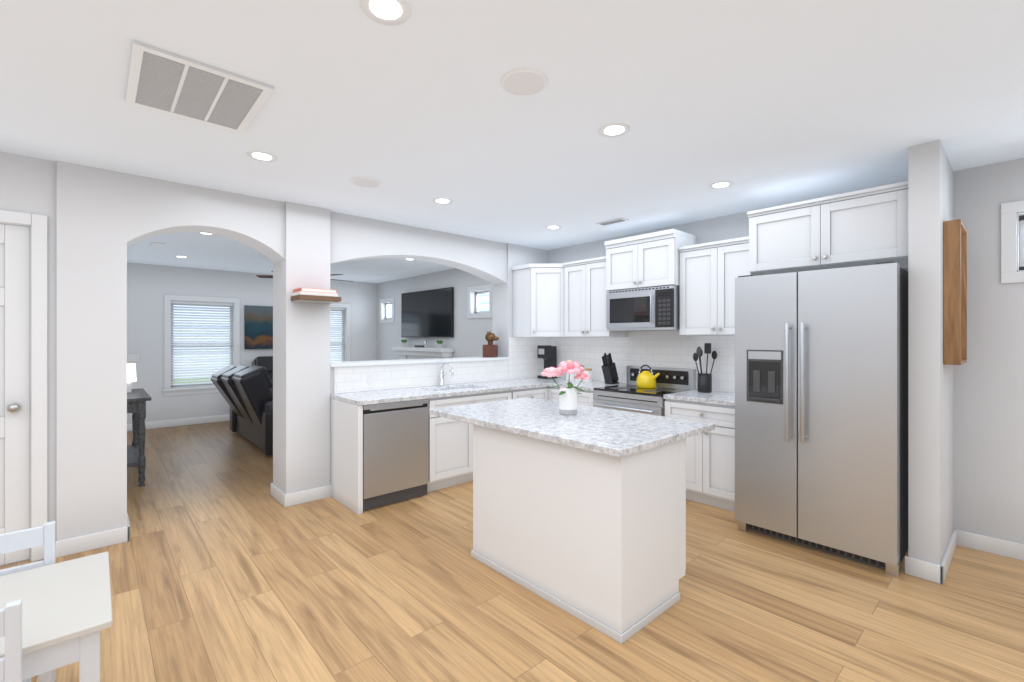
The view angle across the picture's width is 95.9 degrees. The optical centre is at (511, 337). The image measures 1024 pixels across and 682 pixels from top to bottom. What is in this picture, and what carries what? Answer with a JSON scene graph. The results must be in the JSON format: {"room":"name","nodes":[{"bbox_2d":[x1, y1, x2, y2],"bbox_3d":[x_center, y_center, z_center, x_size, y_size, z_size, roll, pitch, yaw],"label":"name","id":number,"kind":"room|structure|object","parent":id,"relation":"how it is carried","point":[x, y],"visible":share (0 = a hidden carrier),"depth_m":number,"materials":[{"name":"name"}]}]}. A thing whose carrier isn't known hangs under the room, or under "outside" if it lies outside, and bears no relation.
{"room":"kitchen","nodes":[
{"label":"kitchen","id":0,"kind":"room"},
{"bbox_2d":[128,353,139,361],"bbox_3d":[-5.799,0.300,7.083,0.140,0.120,0.006,0,0,-42],"label":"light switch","id":1,"kind":"object","parent":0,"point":[136,357],"depth_m":7.08,"materials":[{"name":"white plastic"}]},
{"bbox_2d":[163,295,239,395],"bbox_3d":[-5.169,0.117,7.729,1.090,1.605,0.195,0,0,-42],"label":"window","id":2,"kind":"structure","parent":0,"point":[167,389],"depth_m":7.56,"materials":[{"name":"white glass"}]},
{"bbox_2d":[171,301,232,388],"bbox_3d":[-5.164,0.110,7.723,0.872,1.413,0.060,0,0,-42],"label":"blinds","id":3,"kind":"object","parent":2,"relation":"attached to","point":[188,303],"visible":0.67,"depth_m":7.68,"materials":[{"name":"white plastic"}]},
{"bbox_2d":[0,152,547,540],"bbox_3d":[-2.289,0.135,3.768,7.140,2.570,0.336,0,0,-42],"label":"wall","id":4,"kind":"structure","parent":0,"point":[104,308],"depth_m":3.90,"materials":[{"name":"paint"}]},
{"bbox_2d":[0,224,29,564],"bbox_3d":[-3.369,0.350,2.651,0.836,2.116,0.110,0,0,-42],"label":"door","id":5,"kind":"structure","parent":4,"relation":"in","point":[14,377],"depth_m":2.90,"materials":[{"name":"white wood"}]},
{"bbox_2d":[0,210,47,561],"bbox_3d":[-3.434,0.316,2.723,0.996,2.208,0.218,0,0,-42],"label":"door frame","id":6,"kind":"structure","parent":4,"relation":"attached to","point":[37,224],"depth_m":2.95,"materials":[{"name":"white wood"}]},
{"bbox_2d":[56,522,129,557],"bbox_3d":[-2.825,1.367,3.097,0.406,0.105,0.016,0,0,-42],"label":"baseboard","id":7,"kind":"structure","parent":4,"relation":"attached to","point":[69,546],"depth_m":3.10,"materials":[{"name":"white wood"}]},
{"bbox_2d":[271,483,287,506],"bbox_3d":[-2.039,1.367,4.031,0.016,0.105,0.422,0,0,-42],"label":"baseboard","id":8,"kind":"structure","parent":4,"relation":"attached to","point":[278,494],"depth_m":3.98,"materials":[{"name":"white wood"}]},
{"bbox_2d":[288,485,330,505],"bbox_3d":[-1.747,1.367,4.022,0.366,0.105,0.019,0,0,-42],"label":"baseboard","id":9,"kind":"structure","parent":4,"relation":"attached to","point":[304,496],"depth_m":4.00,"materials":[{"name":"white wood"}]},
{"bbox_2d":[291,288,340,303],"bbox_3d":[-1.670,-0.358,3.940,0.340,0.107,0.235,0,0,-42],"label":"floating shelf","id":10,"kind":"object","parent":4,"relation":"attached to","point":[314,295],"visible":1,"depth_m":3.87,"materials":[{"name":"brown wood"}]},
{"bbox_2d":[330,357,509,366],"bbox_3d":[-0.944,0.249,4.994,2.156,0.030,0.355,0,0,-42],"label":"sill","id":11,"kind":"structure","parent":4,"relation":"on","point":[387,362],"depth_m":4.79,"materials":[{"name":"white wood"}]},
{"bbox_2d":[483,331,498,356],"bbox_3d":[-0.246,0.075,5.593,0.185,0.314,0.150,0,0,13],"label":"sculpture","id":12,"kind":"object","parent":11,"relation":"on","point":[490,349],"visible":1,"depth_m":5.54,"materials":[{"name":"brown wood"}]},
{"bbox_2d":[334,337,545,393],"bbox_3d":[-0.575,0.249,5.125,2.792,0.511,0.008,0,0,-42],"label":"backsplash","id":13,"kind":"structure","parent":4,"relation":"attached to","point":[523,362],"depth_m":5.01,"materials":[{"name":"tile"}]},
{"bbox_2d":[0,421,1023,681],"bbox_3d":[-1.891,1.445,3.445,7.500,0.050,11.150,0,0,-42],"label":"floor","id":14,"kind":"structure","parent":0,"point":[226,565],"depth_m":2.45,"materials":[{"name":"brown wood"}]},
{"bbox_2d":[0,599,30,681],"bbox_3d":[-1.615,1.090,1.331,0.300,0.660,0.290,0,0,-42],"label":"chair","id":15,"kind":"object","parent":14,"relation":"on","point":[11,632],"visible":0.98,"depth_m":1.31,"materials":[{"name":"white paint"}]},
{"bbox_2d":[0,521,55,681],"bbox_3d":[-1.914,1.090,1.715,0.300,0.660,0.290,0,0,-42],"label":"chair","id":16,"kind":"object","parent":14,"relation":"on","point":[45,535],"visible":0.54,"depth_m":1.86,"materials":[{"name":"white paint"}]},
{"bbox_2d":[0,551,112,681],"bbox_3d":[-1.805,1.170,1.497,0.760,0.500,0.660,0,0,-42],"label":"table","id":17,"kind":"object","parent":14,"relation":"on","point":[66,612],"visible":1,"depth_m":1.55,"materials":[{"name":"white wood"}]},
{"bbox_2d":[127,388,151,486],"bbox_3d":[-3.962,0.995,4.695,0.395,0.850,1.080,0,0,-42],"label":"console table","id":18,"kind":"object","parent":14,"relation":"on","point":[137,399],"visible":0.46,"depth_m":4.42,"materials":[{"name":"grey wood"}]},
{"bbox_2d":[127,363,136,392],"bbox_3d":[-4.048,0.419,4.832,0.190,0.298,0.190,0,0,-42],"label":"table lamp","id":19,"kind":"object","parent":18,"relation":"on","point":[131,372],"visible":0.33,"depth_m":4.81,"materials":[{"name":"white fabric"}]},
{"bbox_2d":[211,365,272,454],"bbox_3d":[-3.312,0.871,6.383,1.220,1.037,2.020,0,0,-42],"label":"sofa","id":20,"kind":"object","parent":14,"relation":"on","point":[246,392],"visible":0.58,"depth_m":5.70,"materials":[{"name":"black leather"}]},
{"bbox_2d":[252,356,272,382],"bbox_3d":[-3.829,0.855,8.108,1.560,1.070,1.054,0,0,-42],"label":"loveseat","id":21,"kind":"object","parent":14,"relation":"on","point":[266,362],"visible":0.02,"depth_m":8.01,"materials":[{"name":"black leather"}]},
{"bbox_2d":[363,399,428,510],"bbox_3d":[-1.177,0.984,4.165,0.612,0.872,0.614,0,0,-42],"label":"dishwasher","id":22,"kind":"object","parent":14,"relation":"on","point":[395,451],"visible":0.71,"depth_m":3.92,"materials":[{"name":"grey metal"}]},
{"bbox_2d":[392,347,453,359],"bbox_3d":[-1.609,0.795,8.166,0.258,1.250,1.670,0,0,-42],"label":"fireplace mantel","id":23,"kind":"object","parent":14,"relation":"on","point":[415,353],"visible":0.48,"depth_m":8.00,"materials":[{"name":"white wood"}]},
{"bbox_2d":[401,339,406,346],"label":"mantel decor","id":24,"kind":"object","parent":23,"relation":"on","point":[403,341],"depth_m":8.59,"materials":[{"name":"grey ceramic"}]},
{"bbox_2d":[415,341,426,347],"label":"mantel decor","id":25,"kind":"object","parent":23,"relation":"on","point":[425,342],"depth_m":8.08,"materials":[{"name":"grey"}]},
{"bbox_2d":[436,340,442,347],"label":"mantel decor","id":26,"kind":"object","parent":23,"relation":"on","point":[439,344],"depth_m":7.69,"materials":[{"name":"grey ceramic"}]},
{"bbox_2d":[427,387,505,491],"bbox_3d":[-0.553,0.982,4.735,1.071,0.876,0.618,0,0,-42],"label":"base cabinet","id":27,"kind":"object","parent":14,"relation":"on","point":[450,440],"depth_m":4.33,"materials":[{"name":"white wood"}]},
{"bbox_2d":[330,377,568,405],"bbox_3d":[-0.381,0.524,4.878,2.835,0.037,0.637,0,0,-42],"label":"countertop","id":28,"kind":"structure","parent":27,"relation":"on","point":[429,392],"depth_m":4.43,"materials":[{"name":"white stone"}]},
{"bbox_2d":[439,362,453,385],"bbox_3d":[-0.652,0.379,4.852,0.144,0.250,0.246,0,0,-42],"label":"faucet","id":29,"kind":"object","parent":28,"relation":"on","point":[441,379],"visible":1,"depth_m":4.87,"materials":[{"name":"silver metal"}]},
{"bbox_2d":[537,345,556,378],"bbox_3d":[0.442,0.299,5.807,0.212,0.410,0.140,0,0,-42],"label":"coffee maker","id":30,"kind":"object","parent":28,"relation":"on","point":[547,354],"visible":0.75,"depth_m":5.77,"materials":[{"name":"black plastic"}]},
{"bbox_2d":[571,365,583,380],"bbox_3d":[0.796,0.415,5.467,0.114,0.179,0.114,0,0,42],"label":"canister","id":31,"kind":"object","parent":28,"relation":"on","point":[572,375],"depth_m":5.53,"materials":[{"name":"white ceramic"}]},
{"bbox_2d":[506,386,549,400],"bbox_3d":[-0.003,0.982,5.199,0.627,0.876,0.664,0,0,-42],"label":"base cabinet","id":32,"kind":"object","parent":14,"relation":"on","point":[543,393],"depth_m":5.01,"materials":[{"name":"white wood"}]},
{"bbox_2d":[549,380,626,390],"bbox_3d":[0.862,0.524,5.133,0.645,0.037,0.601,0,0,-42],"label":"countertop","id":33,"kind":"structure","parent":32,"relation":"on","point":[589,386],"depth_m":5.03,"materials":[{"name":"white stone"}]},
{"bbox_2d":[580,367,591,381],"bbox_3d":[0.876,0.429,5.364,0.101,0.149,0.101,0,0,42],"label":"canister","id":34,"kind":"object","parent":33,"relation":"on","point":[588,371],"depth_m":5.32,"materials":[{"name":"white ceramic"}]},
{"bbox_2d":[601,353,618,383],"bbox_3d":[1.075,0.334,5.072,0.214,0.342,0.100,0,0,-42],"label":"knife block","id":35,"kind":"object","parent":33,"relation":"on","point":[609,370],"visible":1,"depth_m":5.03,"materials":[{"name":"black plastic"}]},
{"bbox_2d":[550,387,594,406],"bbox_3d":[0.829,0.982,5.145,0.677,0.876,0.661,0,0,-42],"label":"base cabinet","id":36,"kind":"object","parent":14,"relation":"on","point":[586,398],"depth_m":4.84,"materials":[{"name":"white wood"}]},
{"bbox_2d":[471,424,685,643],"bbox_3d":[0.369,0.982,2.795,0.666,0.876,1.158,0,0,-42],"label":"kitchen island","id":37,"kind":"object","parent":14,"relation":"on","point":[596,540],"visible":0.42,"depth_m":2.41,"materials":[{"name":"white wood"}]},
{"bbox_2d":[429,398,714,457],"bbox_3d":[0.305,0.524,3.009,0.960,0.037,1.615,0,0,-42],"label":"island countertop","id":38,"kind":"structure","parent":37,"relation":"on","point":[616,433],"depth_m":2.70,"materials":[{"name":"white stone"}]},
{"bbox_2d":[541,360,589,414],"bbox_3d":[0.349,0.327,3.083,0.238,0.355,0.298,0,0,-42],"label":"vase","id":39,"kind":"object","parent":38,"relation":"on","point":[568,399],"visible":1,"depth_m":3.02,"materials":[{"name":"grey ceramic"}]},
{"bbox_2d":[593,365,695,416],"bbox_3d":[1.294,0.863,4.597,0.699,1.115,0.764,0,0,-42],"label":"range","id":40,"kind":"object","parent":14,"relation":"on","point":[630,396],"visible":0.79,"depth_m":4.53,"materials":[{"name":"silver metal"}]},
{"bbox_2d":[636,365,659,387],"bbox_3d":[1.383,0.387,4.681,0.200,0.232,0.252,0,0,-42],"label":"kettle","id":41,"kind":"object","parent":40,"relation":"on","point":[646,379],"visible":1,"depth_m":4.63,"materials":[{"name":"yellow metal"}]},
{"bbox_2d":[665,399,734,511],"bbox_3d":[1.827,0.982,4.073,0.627,0.876,0.710,0,0,-42],"label":"base cabinet","id":42,"kind":"object","parent":14,"relation":"on","point":[710,468],"depth_m":3.83,"materials":[{"name":"white wood"}]},
{"bbox_2d":[663,389,734,405],"bbox_3d":[1.824,0.524,4.074,0.633,0.037,0.714,0,0,-42],"label":"countertop","id":43,"kind":"structure","parent":42,"relation":"on","point":[715,397],"depth_m":3.99,"materials":[{"name":"white stone"}]},
{"bbox_2d":[693,343,716,392],"bbox_3d":[1.788,0.277,4.308,0.160,0.455,0.197,0,0,-42],"label":"utensil crock","id":44,"kind":"object","parent":43,"relation":"on","point":[704,382],"visible":1,"depth_m":4.27,"materials":[{"name":"black plastic"}]},
{"bbox_2d":[735,261,907,576],"bbox_3d":[2.245,0.483,3.320,0.940,1.874,0.926,0,0,-42],"label":"refrigerator","id":45,"kind":"object","parent":14,"relation":"on","point":[821,410],"visible":1,"depth_m":2.97,"materials":[{"name":"grey metal"}]},
{"bbox_2d":[0,0,1023,282],"bbox_3d":[-1.891,-1.175,3.445,7.500,0.050,11.150,0,0,-42],"label":"ceiling","id":46,"kind":"structure","parent":0,"point":[760,104],"depth_m":2.29,"materials":[{"name":"paint"}]},
{"bbox_2d":[150,242,164,247],"bbox_3d":[-4.368,-1.146,5.688,0.120,0.008,0.300,0,0,-42],"label":"ceiling vent","id":47,"kind":"object","parent":46,"relation":"in","point":[156,244],"visible":0.93,"depth_m":5.65,"materials":[{"name":"white metal"}]},
{"bbox_2d":[125,40,273,133],"bbox_3d":[-1.479,-1.143,2.173,0.500,0.014,0.610,0,0,-42],"label":"ceiling vent","id":48,"kind":"object","parent":46,"relation":"in","point":[165,81],"visible":1,"depth_m":2.13,"materials":[{"name":"grey metal"}]},
{"bbox_2d":[246,151,276,161],"bbox_3d":[-1.582,-1.147,2.922,0.171,0.006,0.171,0,0,3],"label":"recessed light","id":49,"kind":"object","parent":46,"relation":"in","point":[262,156],"depth_m":2.92,"materials":[{"name":"white"}]},
{"bbox_2d":[256,271,352,281],"bbox_3d":[-2.919,-0.935,6.663,1.247,0.430,1.295,0,0,-42],"label":"ceiling fan","id":50,"kind":"object","parent":46,"relation":"hanging from","point":[265,276],"visible":0.08,"depth_m":6.53,"materials":[{"name":"brown"}]},
{"bbox_2d":[351,177,380,186],"bbox_3d":[-1.075,-1.146,3.406,0.215,0.008,0.215,0,0,9],"label":"ceiling speaker","id":51,"kind":"object","parent":46,"relation":"attached to","point":[360,181],"depth_m":3.40,"materials":[{"name":"white"}]},
{"bbox_2d":[360,0,410,24],"bbox_3d":[-0.440,-1.147,1.609,0.171,0.006,0.171,0,0,3],"label":"recessed light","id":52,"kind":"object","parent":46,"relation":"in","point":[391,12],"depth_m":1.62,"materials":[{"name":"white"}]},
{"bbox_2d":[432,198,452,203],"bbox_3d":[-0.583,-1.147,3.875,0.171,0.006,0.171,0,0,3],"label":"recessed light","id":53,"kind":"object","parent":46,"relation":"in","point":[437,200],"depth_m":3.87,"materials":[{"name":"white"}]},
{"bbox_2d":[500,68,547,94],"bbox_3d":[0.055,-1.146,2.076,0.215,0.008,0.215,0,0,9],"label":"ceiling speaker","id":54,"kind":"object","parent":46,"relation":"attached to","point":[526,81],"depth_m":2.06,"materials":[{"name":"white plastic"}]},
{"bbox_2d":[545,225,560,229],"bbox_3d":[0.429,-1.147,4.800,0.171,0.006,0.171,0,0,3],"label":"recessed light","id":55,"kind":"object","parent":46,"relation":"in","point":[552,227],"depth_m":4.80,"materials":[{"name":"white"}]},
{"bbox_2d":[596,218,628,225],"bbox_3d":[0.990,-1.145,4.565,0.120,0.009,0.300,0,0,-42],"label":"ceiling vent","id":56,"kind":"object","parent":46,"relation":"in","point":[613,221],"visible":1,"depth_m":4.55,"materials":[{"name":"grey metal"}]},
{"bbox_2d":[599,123,629,136],"bbox_3d":[0.566,-1.147,2.555,0.171,0.006,0.171,0,0,3],"label":"recessed light","id":57,"kind":"object","parent":46,"relation":"in","point":[613,129],"depth_m":2.55,"materials":[{"name":"white"}]},
{"bbox_2d":[708,181,732,188],"bbox_3d":[1.570,-1.147,3.472,0.171,0.006,0.171,0,0,3],"label":"recessed light","id":58,"kind":"object","parent":46,"relation":"in","point":[722,184],"depth_m":3.47,"materials":[{"name":"white"}]},
{"bbox_2d":[548,158,1023,543],"bbox_3d":[0.766,0.135,5.837,0.150,2.570,10.950,0,0,-42],"label":"wall","id":59,"kind":"structure","parent":0,"point":[964,420],"depth_m":3.07,"materials":[{"name":"paint"}]},
{"bbox_2d":[127,414,229,430],"bbox_3d":[-4.505,1.367,8.246,4.380,0.105,0.016,0,0,-42],"label":"baseboard","id":60,"kind":"structure","parent":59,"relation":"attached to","point":[189,421],"depth_m":7.49,"materials":[{"name":"white wood"}]},
{"bbox_2d":[244,305,272,348],"bbox_3d":[-4.390,-0.185,8.335,0.770,0.770,0.033,0,0,-42],"label":"painting","id":61,"kind":"object","parent":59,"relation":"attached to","point":[258,327],"visible":0.64,"depth_m":8.21,"materials":[{"name":"fabric"}]},
{"bbox_2d":[330,303,349,361],"bbox_3d":[-3.705,0.117,9.047,1.090,1.605,0.195,0,0,-42],"label":"window","id":62,"kind":"structure","parent":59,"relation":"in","point":[346,329],"depth_m":9.31,"materials":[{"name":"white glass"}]},
{"bbox_2d":[330,308,344,361],"bbox_3d":[-3.700,0.110,9.041,0.872,1.413,0.060,0,0,-42],"label":"blinds","id":63,"kind":"object","parent":62,"relation":"attached to","point":[340,356],"visible":0.21,"depth_m":9.23,"materials":[{"name":"white plastic"}]},
{"bbox_2d":[380,297,394,322],"bbox_3d":[-2.486,-0.555,9.435,0.168,0.500,0.620,0,0,-42],"label":"window","id":64,"kind":"structure","parent":59,"relation":"in","point":[384,310],"depth_m":9.51,"materials":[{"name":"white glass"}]},
{"bbox_2d":[467,284,491,318],"bbox_3d":[-0.438,-0.555,7.161,0.168,0.500,0.620,0,0,-42],"label":"window","id":65,"kind":"structure","parent":59,"relation":"in","point":[473,293],"depth_m":7.24,"materials":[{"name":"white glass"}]},
{"bbox_2d":[511,262,566,336],"bbox_3d":[0.457,-0.440,5.610,0.609,0.860,0.669,0,0,-42],"label":"upper cabinet","id":66,"kind":"object","parent":59,"relation":"attached to","point":[539,290],"depth_m":5.42,"materials":[{"name":"white wood"}]},
{"bbox_2d":[570,353,574,361],"bbox_3d":[0.751,0.242,5.722,0.005,0.115,0.070,0,0,-42],"label":"electrical outlet","id":67,"kind":"object","parent":59,"relation":"attached to","point":[572,355],"depth_m":5.72,"materials":[{"name":"white plastic"}]},
{"bbox_2d":[567,258,594,336],"bbox_3d":[0.839,-0.440,5.369,0.363,0.860,0.434,0,0,-42],"label":"upper cabinet","id":68,"kind":"object","parent":59,"relation":"attached to","point":[578,272],"depth_m":5.22,"materials":[{"name":"white wood"}]},
{"bbox_2d":[591,257,627,336],"bbox_3d":[1.039,-0.427,5.158,0.348,0.836,0.381,0,0,-42],"label":"upper cabinet","id":69,"kind":"object","parent":59,"relation":"attached to","point":[598,298],"depth_m":5.02,"materials":[{"name":"white wood"}]},
{"bbox_2d":[603,237,642,292],"bbox_3d":[1.290,-0.728,4.820,0.427,0.474,0.446,0,0,-42],"label":"upper cabinet","id":70,"kind":"object","parent":59,"relation":"attached to","point":[623,260],"depth_m":4.69,"materials":[{"name":"white wood"}]},
{"bbox_2d":[546,331,734,391],"bbox_3d":[1.385,0.215,5.028,0.009,0.578,2.716,0,0,-42],"label":"backsplash","id":71,"kind":"structure","parent":59,"relation":"attached to","point":[672,349],"depth_m":4.90,"materials":[{"name":"tile"}]},
{"bbox_2d":[643,233,698,287],"bbox_3d":[1.510,-0.728,4.576,0.427,0.474,0.446,0,0,-42],"label":"upper cabinet","id":72,"kind":"object","parent":59,"relation":"attached to","point":[661,251],"depth_m":4.38,"materials":[{"name":"white wood"}]},
{"bbox_2d":[606,285,679,330],"bbox_3d":[1.379,-0.282,4.677,0.467,0.411,0.754,0,0,-42],"label":"microwave","id":73,"kind":"object","parent":72,"relation":"attached to","point":[650,309],"visible":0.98,"depth_m":4.50,"materials":[{"name":"silver metal"}]},
{"bbox_2d":[676,241,722,334],"bbox_3d":[1.829,-0.423,4.280,0.348,0.795,0.416,0,0,-42],"label":"upper cabinet","id":74,"kind":"object","parent":59,"relation":"attached to","point":[700,266],"depth_m":4.16,"materials":[{"name":"white wood"}]},
{"bbox_2d":[704,357,710,368],"bbox_3d":[1.889,0.242,4.458,0.005,0.115,0.070,0,0,-42],"label":"electrical outlet","id":75,"kind":"object","parent":59,"relation":"attached to","point":[705,358],"depth_m":4.45,"materials":[{"name":"white plastic"}]},
{"bbox_2d":[723,237,746,334],"bbox_3d":[2.029,-0.423,4.058,0.348,0.795,0.416,0,0,-42],"label":"upper cabinet","id":76,"kind":"object","parent":59,"relation":"attached to","point":[734,252],"depth_m":3.97,"materials":[{"name":"white wood"}]},
{"bbox_2d":[747,196,834,275],"bbox_3d":[2.252,-0.744,3.609,0.618,0.470,0.541,0,0,-42],"label":"upper cabinet","id":77,"kind":"object","parent":59,"relation":"attached to","point":[792,237],"depth_m":3.39,"materials":[{"name":"white wood"}]},
{"bbox_2d":[831,181,907,267],"bbox_3d":[2.536,-0.744,3.294,0.618,0.470,0.541,0,0,-42],"label":"upper cabinet","id":78,"kind":"object","parent":59,"relation":"attached to","point":[868,226],"depth_m":3.04,"materials":[{"name":"white wood"}]},
{"bbox_2d":[956,529,1023,560],"bbox_3d":[3.645,1.367,2.515,0.016,0.105,1.800,0,0,-42],"label":"baseboard","id":79,"kind":"structure","parent":59,"relation":"attached to","point":[997,546],"depth_m":3.04,"materials":[{"name":"white wood"}]},
{"bbox_2d":[1001,200,1023,283],"bbox_3d":[3.493,-0.615,2.795,0.168,0.520,0.730,0,0,-42],"label":"window","id":80,"kind":"structure","parent":59,"relation":"in","point":[1012,242],"depth_m":2.98,"materials":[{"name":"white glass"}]},
{"bbox_2d":[904,140,955,564],"bbox_3d":[2.715,0.135,2.982,0.755,2.570,0.140,0,0,-42],"label":"wall","id":81,"kind":"structure","parent":0,"point":[931,180],"depth_m":2.74,"materials":[{"name":"paint"}]},
{"bbox_2d":[928,529,959,584],"bbox_3d":[2.739,1.367,2.920,0.741,0.105,0.046,0,0,-42],"label":"baseboard","id":82,"kind":"structure","parent":81,"relation":"attached to","point":[937,573],"depth_m":2.73,"materials":[{"name":"white wood"}]},
{"bbox_2d":[943,219,966,364],"bbox_3d":[2.778,-0.270,2.892,0.440,0.860,0.075,0,0,-42],"label":"frame","id":83,"kind":"object","parent":81,"relation":"attached to","point":[954,292],"visible":1,"depth_m":2.75,"materials":[{"name":"brown wood"}]},
{"label":"outside","id":84,"kind":"structure","parent":0,"visible":0},
{"bbox_2d":[173,293,488,382],"bbox_3d":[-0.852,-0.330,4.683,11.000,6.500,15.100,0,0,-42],"label":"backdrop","id":85,"kind":"structure","parent":84,"point":[483,298],"depth_m":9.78,"materials":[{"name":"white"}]},
{"bbox_3d":[-1.517,-0.420,8.248,0.013,0.440,0.400,0,0,-42],"label":"tv","id":86,"kind":"object","parent":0,"visible":0},
{"bbox_2d":[401,287,453,336],"bbox_3d":[-1.528,-0.425,8.185,0.041,0.830,1.570,0,0,-44],"label":"tv","id":87,"kind":"object","parent":86,"relation":"attached to","point":[427,313],"visible":1,"depth_m":8.09,"materials":[{"name":"black glass"}]}
]}

